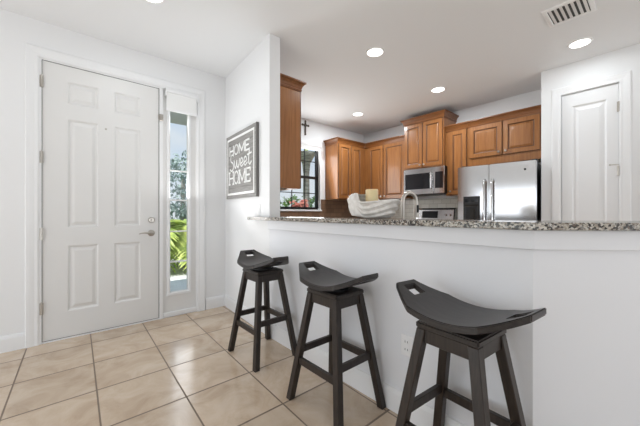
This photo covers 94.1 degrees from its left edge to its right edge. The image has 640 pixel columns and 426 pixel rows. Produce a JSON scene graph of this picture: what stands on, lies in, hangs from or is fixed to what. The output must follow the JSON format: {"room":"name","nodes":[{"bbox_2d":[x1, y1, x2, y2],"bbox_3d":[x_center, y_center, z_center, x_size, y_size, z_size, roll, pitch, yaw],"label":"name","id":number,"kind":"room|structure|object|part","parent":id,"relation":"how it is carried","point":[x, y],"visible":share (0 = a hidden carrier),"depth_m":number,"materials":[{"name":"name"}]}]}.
{"room":"kitchen breakfast bar","nodes":[
{"label":"kitchen breakfast bar","id":0,"kind":"room"},
{"bbox_2d":[0,8,224,336],"bbox_3d":[-3.030,-0.262,2.127,4.830,2.790,0.150,0,0,-41],"label":"wall","id":1,"kind":"structure","parent":0,"point":[16,30],"depth_m":2.50,"materials":[{"name":"white paint"}]},
{"bbox_2d":[0,332,24,352],"bbox_3d":[-3.630,1.067,1.495,3.095,0.132,0.015,0,0,-41],"label":"baseboard","id":2,"kind":"structure","parent":1,"relation":"attached to","point":[13,342],"depth_m":2.45,"materials":[{"name":"white paint"}]},
{"bbox_2d":[39,60,158,341],"bbox_3d":[-2.063,-0.105,2.871,0.932,2.452,0.106,0,0,-41],"label":"door","id":3,"kind":"structure","parent":1,"relation":"in","point":[99,154],"depth_m":2.84,"materials":[{"name":"white paint"}]},
{"bbox_2d":[25,43,204,347],"bbox_3d":[-1.956,-0.147,3.044,1.501,2.560,0.161,0,0,-41],"label":"door frame","id":4,"kind":"structure","parent":1,"relation":"attached to","point":[32,52],"depth_m":2.57,"materials":[{"name":"white paint"}]},
{"bbox_2d":[42,311,195,343],"bbox_3d":[-1.958,1.127,3.051,1.300,0.012,0.128,0,0,-41],"label":"door sill","id":5,"kind":"structure","parent":1,"relation":"attached to","point":[192,311],"depth_m":2.88,"materials":[{"name":"white paint"}]},
{"bbox_2d":[163,90,195,316],"bbox_3d":[-1.570,-0.104,3.330,0.348,2.450,0.058,0,0,-41],"label":"window","id":6,"kind":"structure","parent":1,"relation":"in","point":[175,300],"depth_m":3.34,"materials":[{"name":"white paint"}]},
{"bbox_2d":[170,170,186,262],"bbox_3d":[-1.580,0.035,3.330,0.182,1.021,0.012,0,0,-41],"label":"grille","id":7,"kind":"object","parent":6,"relation":"attached to","point":[170,170],"depth_m":3.32,"materials":[{"name":"white plastic"}]},
{"bbox_3d":[-1.570,-0.166,3.319,0.258,2.138,0.037,0,0,-41],"label":"frame","id":8,"kind":"part","parent":6,"relation":"part of","materials":[{"name":"white paint"}]},
{"bbox_2d":[165,87,197,116],"bbox_3d":[-1.523,-1.215,3.288,0.337,0.240,0.042,0,0,-41],"label":"roller shade","id":9,"kind":"object","parent":6,"relation":"attached to","point":[177,101],"visible":1,"depth_m":3.28,"materials":[{"name":"white fabric"}]},
{"bbox_3d":[-1.520,-1.108,3.284,0.317,0.026,0.016,0,0,-41],"label":"rail","id":10,"kind":"part","parent":9,"relation":"part of","materials":[{"name":"white plastic"}]},
{"bbox_2d":[205,295,224,309],"bbox_3d":[-1.253,1.067,3.568,0.230,0.132,0.015,0,0,-41],"label":"baseboard","id":11,"kind":"structure","parent":1,"relation":"attached to","point":[217,301],"depth_m":3.56,"materials":[{"name":"white paint"}]},
{"bbox_2d":[0,306,414,425],"bbox_3d":[0.831,1.193,0.227,8.550,0.120,9.450,0,0,-41],"label":"floor","id":12,"kind":"structure","parent":0,"point":[179,370],"depth_m":2.00,"materials":[{"name":"beige tile"}]},
{"bbox_2d":[228,249,296,372],"bbox_3d":[-0.464,0.729,2.412,0.391,0.808,0.550,0,0,-41],"label":"bar stool","id":13,"kind":"object","parent":12,"relation":"on","point":[258,268],"visible":1,"depth_m":2.36,"materials":[{"name":"black wood"}]},
{"bbox_3d":[-0.669,0.804,2.443,0.184,0.657,0.052,0,0,10],"label":"leg","id":14,"kind":"part","parent":13,"relation":"part of","materials":[{"name":"brown wood"}]},
{"bbox_3d":[-0.461,0.804,2.204,0.052,0.657,0.184,0,0,-2],"label":"leg","id":15,"kind":"part","parent":13,"relation":"part of","materials":[{"name":"brown wood"}]},
{"bbox_3d":[-0.464,0.463,2.412,0.230,0.027,0.260,0,0,-41],"label":"plate","id":16,"kind":"part","parent":13,"relation":"part of","materials":[{"name":"brown wood"}]},
{"bbox_3d":[-0.464,0.379,2.412,0.312,0.108,0.548,0,0,-40],"label":"seat","id":17,"kind":"part","parent":13,"relation":"part of","materials":[{"name":"black wood"}]},
{"bbox_3d":[-0.466,0.804,2.619,0.052,0.657,0.184,0,0,-2],"label":"leg","id":18,"kind":"part","parent":13,"relation":"part of","materials":[{"name":"brown wood"}]},
{"bbox_3d":[-0.258,0.804,2.381,0.184,0.657,0.052,0,0,10],"label":"leg","id":19,"kind":"part","parent":13,"relation":"part of","materials":[{"name":"brown wood"}]},
{"bbox_2d":[286,261,385,425],"bbox_3d":[0.089,0.729,1.781,0.391,0.808,0.548,0,0,-41],"label":"bar stool","id":20,"kind":"object","parent":12,"relation":"on","point":[330,288],"visible":1,"depth_m":1.73,"materials":[{"name":"black wood"}]},
{"bbox_3d":[-0.116,0.804,1.812,0.184,0.657,0.052,0,0,10],"label":"leg","id":21,"kind":"part","parent":20,"relation":"part of","materials":[{"name":"brown wood"}]},
{"bbox_3d":[0.087,0.804,1.988,0.052,0.657,0.184,0,0,-2],"label":"leg","id":22,"kind":"part","parent":20,"relation":"part of","materials":[{"name":"brown wood"}]},
{"bbox_3d":[0.089,0.463,1.781,0.230,0.027,0.260,0,0,-41],"label":"plate","id":23,"kind":"part","parent":20,"relation":"part of","materials":[{"name":"brown wood"}]},
{"bbox_3d":[0.092,0.804,1.573,0.052,0.657,0.184,0,0,-2],"label":"leg","id":24,"kind":"part","parent":20,"relation":"part of","materials":[{"name":"brown wood"}]},
{"bbox_3d":[0.089,0.379,1.781,0.312,0.108,0.548,0,0,-41],"label":"seat","id":25,"kind":"part","parent":20,"relation":"part of","materials":[{"name":"black wood"}]},
{"bbox_3d":[0.295,0.804,1.750,0.184,0.657,0.052,0,0,10],"label":"leg","id":26,"kind":"part","parent":20,"relation":"part of","materials":[{"name":"brown wood"}]},
{"bbox_2d":[416,208,457,219],"bbox_3d":[1.728,0.525,4.818,0.701,1.215,0.730,0,0,-41],"label":"range","id":27,"kind":"object","parent":12,"relation":"on","point":[424,213],"visible":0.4,"depth_m":4.94,"materials":[{"name":"silver metal"}]},
{"bbox_2d":[395,279,545,425],"bbox_3d":[0.567,0.729,1.209,0.391,0.808,0.550,0,0,-37],"label":"bar stool","id":28,"kind":"object","parent":12,"relation":"on","point":[473,333],"visible":1,"depth_m":1.17,"materials":[{"name":"black wood"}]},
{"bbox_3d":[0.365,0.804,1.256,0.184,0.657,0.052,0,0,14],"label":"leg","id":29,"kind":"part","parent":28,"relation":"part of","materials":[{"name":"brown wood"}]},
{"bbox_3d":[0.581,0.804,1.416,0.052,0.657,0.184,0,0,2],"label":"leg","id":30,"kind":"part","parent":28,"relation":"part of","materials":[{"name":"brown wood"}]},
{"bbox_3d":[0.567,0.463,1.209,0.230,0.027,0.260,0,0,-37],"label":"plate","id":31,"kind":"part","parent":28,"relation":"part of","materials":[{"name":"brown wood"}]},
{"bbox_3d":[0.567,0.379,1.209,0.312,0.108,0.548,0,0,-36],"label":"seat","id":32,"kind":"part","parent":28,"relation":"part of","materials":[{"name":"black wood"}]},
{"bbox_3d":[0.554,0.804,1.002,0.052,0.657,0.184,0,0,2],"label":"leg","id":33,"kind":"part","parent":28,"relation":"part of","materials":[{"name":"brown wood"}]},
{"bbox_3d":[0.769,0.804,1.162,0.184,0.657,0.052,0,0,14],"label":"leg","id":34,"kind":"part","parent":28,"relation":"part of","materials":[{"name":"brown wood"}]},
{"bbox_2d":[458,159,540,220],"bbox_3d":[2.423,0.249,3.992,0.902,1.768,0.738,0,0,45],"label":"refrigerator","id":35,"kind":"object","parent":12,"relation":"on","point":[511,190],"visible":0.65,"depth_m":3.73,"materials":[{"name":"grey metal"}]},
{"bbox_3d":[2.050,0.221,3.984,0.386,1.685,0.065,0,0,45],"label":"door","id":36,"kind":"part","parent":35,"relation":"part of","materials":[{"name":"silver metal"}]},
{"bbox_3d":[2.113,0.063,3.832,0.029,1.007,0.075,0,0,45],"label":"handle","id":37,"kind":"part","parent":35,"relation":"part of","materials":[{"name":"silver metal"}]},
{"bbox_3d":[2.176,0.063,3.769,0.029,1.007,0.075,0,0,45],"label":"handle","id":38,"kind":"part","parent":35,"relation":"part of","materials":[{"name":"silver metal"}]},
{"bbox_3d":[2.368,0.221,3.668,0.498,1.685,0.065,0,0,45],"label":"door","id":39,"kind":"part","parent":35,"relation":"part of","materials":[{"name":"silver metal"}]},
{"bbox_3d":[0.443,0.705,2.364,0.645,0.854,1.740,0,0,-41],"label":"base cabinet","id":40,"kind":"object","parent":12,"relation":"on","visible":0},
{"bbox_3d":[0.431,0.243,2.360,0.628,0.040,1.750,0,0,-41],"label":"countertop","id":41,"kind":"structure","parent":40,"relation":"on","visible":0},
{"bbox_2d":[401,191,418,218],"bbox_3d":[0.643,0.031,2.149,0.117,0.383,0.147,0,0,34],"label":"kitchen faucet","id":42,"kind":"object","parent":41,"relation":"on","point":[416,206],"visible":0.66,"depth_m":2.14,"materials":[{"name":"silver metal"}]},
{"bbox_2d":[225,33,279,317],"bbox_3d":[-1.005,-0.262,3.453,0.115,2.790,1.775,0,0,-41],"label":"wall partition","id":43,"kind":"structure","parent":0,"point":[252,89],"depth_m":2.98,"materials":[{"name":"white paint"}]},
{"bbox_2d":[227,122,258,198],"bbox_3d":[-0.857,-0.526,3.232,0.028,0.728,0.816,0,0,-37],"label":"wall sign","id":44,"kind":"object","parent":43,"relation":"attached to","point":[243,146],"visible":1,"depth_m":3.15,"materials":[{"name":"grey wood"}]},
{"bbox_2d":[225,295,264,333],"bbox_3d":[-0.819,1.067,3.198,0.015,0.132,1.147,0,0,-37],"label":"baseboard","id":45,"kind":"structure","parent":43,"relation":"attached to","point":[230,303],"depth_m":3.20,"materials":[{"name":"white paint"}]},
{"bbox_2d":[257,204,259,215],"bbox_3d":[-0.605,-0.027,2.922,0.008,0.116,0.072,0,0,-37],"label":"light switch","id":46,"kind":"object","parent":43,"relation":"attached to","point":[258,205],"visible":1,"depth_m":2.91,"materials":[{"name":"white plastic"}]},
{"bbox_2d":[280,73,306,190],"bbox_3d":[-0.633,-0.807,3.402,0.372,1.111,1.080,0,0,-41],"label":"upper cabinet","id":47,"kind":"object","parent":43,"relation":"attached to","point":[290,87],"visible":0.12,"depth_m":3.04,"materials":[{"name":"brown wood"}]},
{"bbox_3d":[-0.633,-1.315,3.403,0.370,0.096,1.080,0,0,-41],"label":"crown moulding","id":48,"kind":"part","parent":47,"relation":"part of","materials":[{"name":"brown wood"}]},
{"bbox_3d":[-0.370,-0.767,3.323,0.019,1.020,0.505,0,0,-41],"label":"door","id":49,"kind":"part","parent":47,"relation":"part of","materials":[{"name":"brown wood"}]},
{"bbox_2d":[0,0,639,134],"bbox_3d":[0.831,-1.717,0.227,8.550,0.120,9.450,0,0,-41],"label":"ceiling","id":50,"kind":"structure","parent":0,"point":[480,51],"depth_m":2.86,"materials":[{"name":"white paint"}]},
{"bbox_2d":[145,0,164,3],"bbox_3d":[-1.281,-1.653,2.260,0.196,0.008,0.196,0,0,-41],"label":"recessed light","id":51,"kind":"object","parent":50,"relation":"in","point":[150,1],"visible":1,"depth_m":2.33,"materials":[{"name":"white plastic"}]},
{"bbox_2d":[352,112,363,115],"bbox_3d":[0.636,-1.653,4.987,0.196,0.008,0.196,0,0,-41],"label":"recessed light","id":52,"kind":"object","parent":50,"relation":"in","point":[355,113],"visible":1,"depth_m":4.99,"materials":[{"name":"white plastic"}]},
{"bbox_2d":[365,47,384,56],"bbox_3d":[0.566,-1.653,3.067,0.196,0.008,0.196,0,0,-41],"label":"recessed light","id":53,"kind":"object","parent":50,"relation":"in","point":[374,51],"visible":1,"depth_m":3.06,"materials":[{"name":"white plastic"}]},
{"bbox_2d":[430,86,445,92],"bbox_3d":[1.584,-1.653,3.998,0.196,0.008,0.196,0,0,-41],"label":"recessed light","id":54,"kind":"object","parent":50,"relation":"in","point":[435,89],"visible":1,"depth_m":3.99,"materials":[{"name":"white plastic"}]},
{"bbox_2d":[541,0,596,27],"bbox_3d":[2.038,-1.651,2.441,0.310,0.012,0.310,0,0,-41],"label":"ceiling vent","id":55,"kind":"object","parent":50,"relation":"in","point":[569,10],"visible":1,"depth_m":2.44,"materials":[{"name":"white plastic"}]},
{"bbox_2d":[567,37,593,48],"bbox_3d":[2.534,-1.653,2.905,0.196,0.008,0.196,0,0,-41],"label":"recessed light","id":56,"kind":"object","parent":50,"relation":"in","point":[581,42],"visible":1,"depth_m":2.90,"materials":[{"name":"white plastic"}]},
{"bbox_2d":[301,118,363,209],"bbox_3d":[-0.317,-0.262,5.330,3.470,2.790,0.150,0,0,-41],"label":"wall","id":57,"kind":"structure","parent":0,"point":[316,132],"depth_m":5.54,"materials":[{"name":"white paint"}]},
{"bbox_2d":[280,149,317,209],"bbox_3d":[-0.385,-0.649,5.264,0.900,1.175,0.040,0,0,-41],"label":"window","id":58,"kind":"structure","parent":57,"relation":"in","point":[315,178],"depth_m":5.44,"materials":[{"name":"black plastic"}]},
{"bbox_2d":[280,209,321,210],"bbox_3d":[-0.346,-0.046,5.219,0.960,0.029,0.080,0,0,-41],"label":"window sill","id":59,"kind":"structure","parent":57,"relation":"attached to","point":[280,209],"depth_m":5.11,"materials":[{"name":"white paint"}]},
{"bbox_2d":[301,120,308,134],"bbox_3d":[-0.257,-1.507,5.265,0.175,0.269,0.023,0,0,-41],"label":"wall cross","id":60,"kind":"object","parent":57,"relation":"attached to","point":[305,125],"visible":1,"depth_m":5.26,"materials":[{"name":"grey metal"}]},
{"bbox_2d":[301,140,321,150],"bbox_3d":[-0.325,-1.198,5.187,0.930,0.138,0.045,0,0,-41],"label":"roller shade","id":61,"kind":"object","parent":57,"relation":"attached to","point":[304,144],"visible":0.56,"depth_m":5.31,"materials":[{"name":"white fabric"}]},
{"bbox_2d":[280,199,361,217],"bbox_3d":[-0.308,-0.015,5.230,3.262,0.471,0.010,0,0,-41],"label":"backsplash","id":62,"kind":"structure","parent":57,"relation":"attached to","point":[330,208],"depth_m":5.63,"materials":[{"name":"brown stone"}]},
{"bbox_2d":[323,137,364,199],"bbox_3d":[0.618,-0.800,5.793,1.148,1.096,0.378,0,0,-41],"label":"upper cabinet","id":63,"kind":"object","parent":57,"relation":"attached to","point":[344,158],"visible":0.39,"depth_m":5.50,"materials":[{"name":"brown wood"}]},
{"bbox_3d":[0.488,-1.300,5.678,0.800,0.096,0.376,0,0,-41],"label":"crown moulding","id":64,"kind":"part","parent":63,"relation":"part of","materials":[{"name":"brown wood"}]},
{"bbox_3d":[0.454,-0.757,5.451,0.320,0.990,0.019,0,0,-41],"label":"door","id":65,"kind":"part","parent":63,"relation":"part of","materials":[{"name":"brown wood"}]},
{"bbox_3d":[0.696,-0.757,5.662,0.307,0.990,0.019,0,0,-41],"label":"door","id":66,"kind":"part","parent":63,"relation":"part of","materials":[{"name":"brown wood"}]},
{"bbox_2d":[364,89,540,199],"bbox_3d":[2.042,-0.262,5.152,0.150,2.790,3.220,0,0,-41],"label":"wall","id":67,"kind":"structure","parent":0,"point":[533,98],"depth_m":4.53,"materials":[{"name":"white paint"}]},
{"bbox_2d":[365,135,413,199],"bbox_3d":[1.298,-0.800,5.584,0.398,1.096,0.928,0,0,-41],"label":"upper cabinet","id":68,"kind":"object","parent":67,"relation":"attached to","point":[384,158],"visible":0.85,"depth_m":5.44,"materials":[{"name":"brown wood"}]},
{"bbox_3d":[1.051,-0.757,5.625,0.019,0.990,0.345,0,0,-41],"label":"door","id":69,"kind":"part","parent":68,"relation":"part of","materials":[{"name":"brown wood"}]},
{"bbox_3d":[1.298,-1.300,5.583,0.396,0.096,0.928,0,0,-41],"label":"crown moulding","id":70,"kind":"part","parent":68,"relation":"part of","materials":[{"name":"brown wood"}]},
{"bbox_3d":[1.321,-0.757,5.316,0.019,0.990,0.455,0,0,-41],"label":"door","id":71,"kind":"part","parent":68,"relation":"part of","materials":[{"name":"brown wood"}]},
{"bbox_2d":[391,198,457,218],"bbox_3d":[1.675,-0.015,5.448,0.011,0.471,2.268,0,0,-41],"label":"backsplash","id":72,"kind":"structure","parent":67,"relation":"attached to","point":[434,202],"depth_m":5.24,"materials":[{"name":"tile"}]},
{"bbox_2d":[400,109,458,169],"bbox_3d":[1.806,-1.149,4.948,0.468,0.839,0.793,0,0,-41],"label":"upper cabinet","id":73,"kind":"object","parent":67,"relation":"attached to","point":[424,135],"visible":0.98,"depth_m":4.77,"materials":[{"name":"brown wood"}]},
{"bbox_3d":[1.548,-1.105,4.948,0.019,0.725,0.328,0,0,-41],"label":"door","id":74,"kind":"part","parent":73,"relation":"part of","materials":[{"name":"brown wood"}]},
{"bbox_2d":[404,166,446,195],"bbox_3d":[1.801,-0.511,4.925,0.481,0.428,0.712,0,0,-41],"label":"microwave","id":75,"kind":"object","parent":73,"relation":"attached to","point":[431,181],"visible":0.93,"depth_m":4.76,"materials":[{"name":"grey metal"}]},
{"bbox_3d":[1.610,-0.512,4.872,0.028,0.419,0.539,0,0,-41],"label":"door","id":76,"kind":"part","parent":75,"relation":"part of","materials":[{"name":"silver metal"}]},
{"bbox_3d":[1.842,-0.514,4.600,0.016,0.257,0.134,0,0,-41],"label":"control panel","id":77,"kind":"part","parent":75,"relation":"part of","materials":[{"name":"black glass"}]},
{"bbox_3d":[1.845,-0.512,4.603,0.028,0.419,0.170,0,0,-41],"label":"control frame","id":78,"kind":"part","parent":75,"relation":"part of","materials":[{"name":"silver metal"}]},
{"bbox_3d":[1.806,-1.520,4.948,0.466,0.096,0.793,0,0,-41],"label":"crown moulding","id":79,"kind":"part","parent":73,"relation":"part of","materials":[{"name":"brown wood"}]},
{"bbox_3d":[1.771,-1.105,4.693,0.019,0.725,0.329,0,0,-41],"label":"door","id":80,"kind":"part","parent":73,"relation":"part of","materials":[{"name":"brown wood"}]},
{"bbox_2d":[444,121,467,196],"bbox_3d":[2.170,-0.800,4.585,0.398,1.066,0.328,0,0,-41],"label":"upper cabinet","id":81,"kind":"object","parent":67,"relation":"attached to","point":[456,134],"visible":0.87,"depth_m":4.48,"materials":[{"name":"brown wood"}]},
{"bbox_3d":[2.169,-1.285,4.585,0.396,0.096,0.328,0,0,-41],"label":"crown moulding","id":82,"kind":"part","parent":81,"relation":"part of","materials":[{"name":"brown wood"}]},
{"bbox_3d":[2.062,-0.758,4.466,0.019,0.958,0.260,0,0,-41],"label":"door","id":83,"kind":"part","parent":81,"relation":"part of","materials":[{"name":"brown wood"}]},
{"bbox_2d":[467,105,540,166],"bbox_3d":[2.584,-1.005,4.110,0.398,0.656,0.928,0,0,-41],"label":"upper cabinet","id":84,"kind":"object","parent":67,"relation":"attached to","point":[512,136],"visible":0.9,"depth_m":3.98,"materials":[{"name":"brown wood"}]},
{"bbox_3d":[2.316,-1.012,4.175,0.019,0.450,0.423,0,0,-41],"label":"door","id":85,"kind":"part","parent":84,"relation":"part of","materials":[{"name":"brown wood"}]},
{"bbox_3d":[2.583,-1.285,4.110,0.396,0.096,0.928,0,0,-41],"label":"crown moulding","id":86,"kind":"part","parent":84,"relation":"part of","materials":[{"name":"brown wood"}]},
{"bbox_3d":[2.597,-1.012,3.853,0.019,0.450,0.412,0,0,-41],"label":"door","id":87,"kind":"part","parent":84,"relation":"part of","materials":[{"name":"brown wood"}]},
{"bbox_2d":[270,229,639,425],"bbox_3d":[0.674,0.601,1.732,3.009,1.065,0.682,0,0,33],"label":"wall","id":88,"kind":"structure","parent":0,"point":[577,364],"depth_m":1.25,"materials":[{"name":"white paint"}]},
{"bbox_2d":[271,324,466,425],"bbox_3d":[0.193,1.067,1.972,0.015,0.132,2.028,0,0,-41],"label":"baseboard","id":89,"kind":"structure","parent":88,"relation":"attached to","point":[355,377],"depth_m":1.85,"materials":[{"name":"white paint"}]},
{"bbox_2d":[401,333,412,356],"bbox_3d":[0.478,0.733,1.645,0.009,0.116,0.072,0,0,-41],"label":"wall outlet","id":90,"kind":"object","parent":88,"relation":"attached to","point":[406,341],"visible":0.96,"depth_m":1.64,"materials":[{"name":"white plastic"}]},
{"bbox_2d":[247,217,639,230],"bbox_3d":[0.564,0.052,1.842,3.365,0.030,0.871,0,0,33],"label":"countertop","id":91,"kind":"structure","parent":88,"relation":"on","point":[488,224],"depth_m":1.30,"materials":[{"name":"stone"}]},
{"bbox_2d":[347,193,399,217],"bbox_3d":[0.347,-0.049,1.968,0.254,0.165,0.397,0,0,-41],"label":"shell bowl","id":92,"kind":"object","parent":91,"relation":"on","point":[358,206],"visible":0.93,"depth_m":1.86,"materials":[{"name":"white ceramic"}]},
{"bbox_2d":[366,189,377,200],"bbox_3d":[0.346,-0.074,1.984,0.084,0.188,0.084,0,0,-41],"label":"candle","id":93,"kind":"object","parent":92,"relation":"in","point":[371,194],"visible":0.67,"depth_m":1.95,"materials":[{"name":"beige wax"}]},
{"bbox_2d":[268,221,639,250],"bbox_3d":[0.642,0.108,1.679,3.024,0.080,0.603,0,0,33],"label":"trim","id":94,"kind":"structure","parent":88,"relation":"attached to","point":[503,238],"depth_m":1.31,"materials":[{"name":"white paint"}]},
{"bbox_2d":[541,43,639,220],"bbox_3d":[4.827,-0.262,1.510,0.740,2.790,5.930,0,0,-41],"label":"wall","id":95,"kind":"structure","parent":0,"point":[625,59],"depth_m":3.24,"materials":[{"name":"white paint"}]},
{"bbox_2d":[562,83,619,220],"bbox_3d":[2.875,-0.099,3.181,0.100,2.440,0.463,0,0,-41],"label":"door","id":96,"kind":"structure","parent":95,"relation":"in","point":[590,118],"depth_m":3.18,"materials":[{"name":"white paint"}]},
{"bbox_2d":[552,70,631,220],"bbox_3d":[2.865,-0.139,3.180,0.021,2.543,0.635,0,0,-41],"label":"door frame","id":97,"kind":"structure","parent":95,"relation":"attached to","point":[624,79],"depth_m":3.00,"materials":[{"name":"white paint"}]},
{"label":"outside","id":98,"kind":"structure","parent":0,"visible":0},
{"bbox_3d":[-15.503,1.303,29.180,75.000,0.100,55.640,0,0,-41],"label":"ground","id":99,"kind":"structure","parent":98,"visible":0},
{"bbox_2d":[170,150,186,225],"bbox_3d":[-9.067,-1.468,20.011,4.796,5.441,4.762,0,0,-41],"label":"tree","id":100,"kind":"object","parent":99,"relation":"on","point":[182,210],"visible":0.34,"depth_m":19.36,"materials":[{"name":"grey plant"}]},
{"bbox_2d":[170,219,186,273],"bbox_3d":[-2.851,0.784,6.526,2.100,1.300,2.192,0,0,-41],"label":"palm tree","id":101,"kind":"object","parent":99,"relation":"on","point":[178,240],"visible":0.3,"depth_m":5.80,"materials":[{"name":"green plant"}]},
{"bbox_2d":[280,194,298,206],"bbox_3d":[-1.240,0.235,12.708,1.286,2.036,1.277,0,0,-41],"label":"shrub","id":102,"kind":"object","parent":99,"relation":"on","point":[294,196],"visible":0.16,"depth_m":12.57,"materials":[{"name":"green plant"}]},
{"bbox_2d":[289,198,308,206],"bbox_3d":[-0.671,0.371,10.065,0.984,1.763,0.972,0,0,-41],"label":"flowering shrub","id":103,"kind":"object","parent":99,"relation":"on","point":[296,204],"visible":0.13,"depth_m":9.89,"materials":[{"name":"red plant"}]},
{"bbox_2d":[299,196,314,206],"bbox_3d":[-0.229,0.176,13.862,1.781,2.154,1.748,0,0,-41],"label":"shrub","id":104,"kind":"object","parent":99,"relation":"on","point":[312,201],"visible":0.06,"depth_m":13.62,"materials":[{"name":"green plant"}]},
{"bbox_2d":[301,149,314,206],"bbox_3d":[-0.394,-1.112,11.428,3.059,4.730,3.364,0,0,5],"label":"palm tree","id":105,"kind":"object","parent":99,"relation":"on","point":[309,155],"visible":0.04,"depth_m":11.36,"materials":[{"name":"grey plant"}]},
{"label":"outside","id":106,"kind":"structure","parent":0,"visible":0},
{"bbox_2d":[170,259,186,276],"bbox_3d":[-3.049,1.222,6.842,4.000,0.058,2.480,0,0,-41],"label":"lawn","id":107,"kind":"structure","parent":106,"point":[180,271],"depth_m":6.08,"materials":[{"name":"plant"}]},
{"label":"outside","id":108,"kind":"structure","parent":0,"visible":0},
{"bbox_2d":[170,111,186,125],"bbox_3d":[-2.438,-1.482,3.632,4.100,0.170,1.320,0,0,-41],"label":"ceiling","id":109,"kind":"structure","parent":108,"point":[176,118],"depth_m":4.41,"materials":[{"name":"grey paint"}]},
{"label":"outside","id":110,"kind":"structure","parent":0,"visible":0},
{"bbox_2d":[170,275,186,290],"bbox_3d":[-2.584,1.207,4.103,4.500,0.088,2.220,0,0,-41],"label":"floor","id":111,"kind":"structure","parent":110,"point":[179,282],"depth_m":4.99,"materials":[{"name":"concrete"}]}
]}

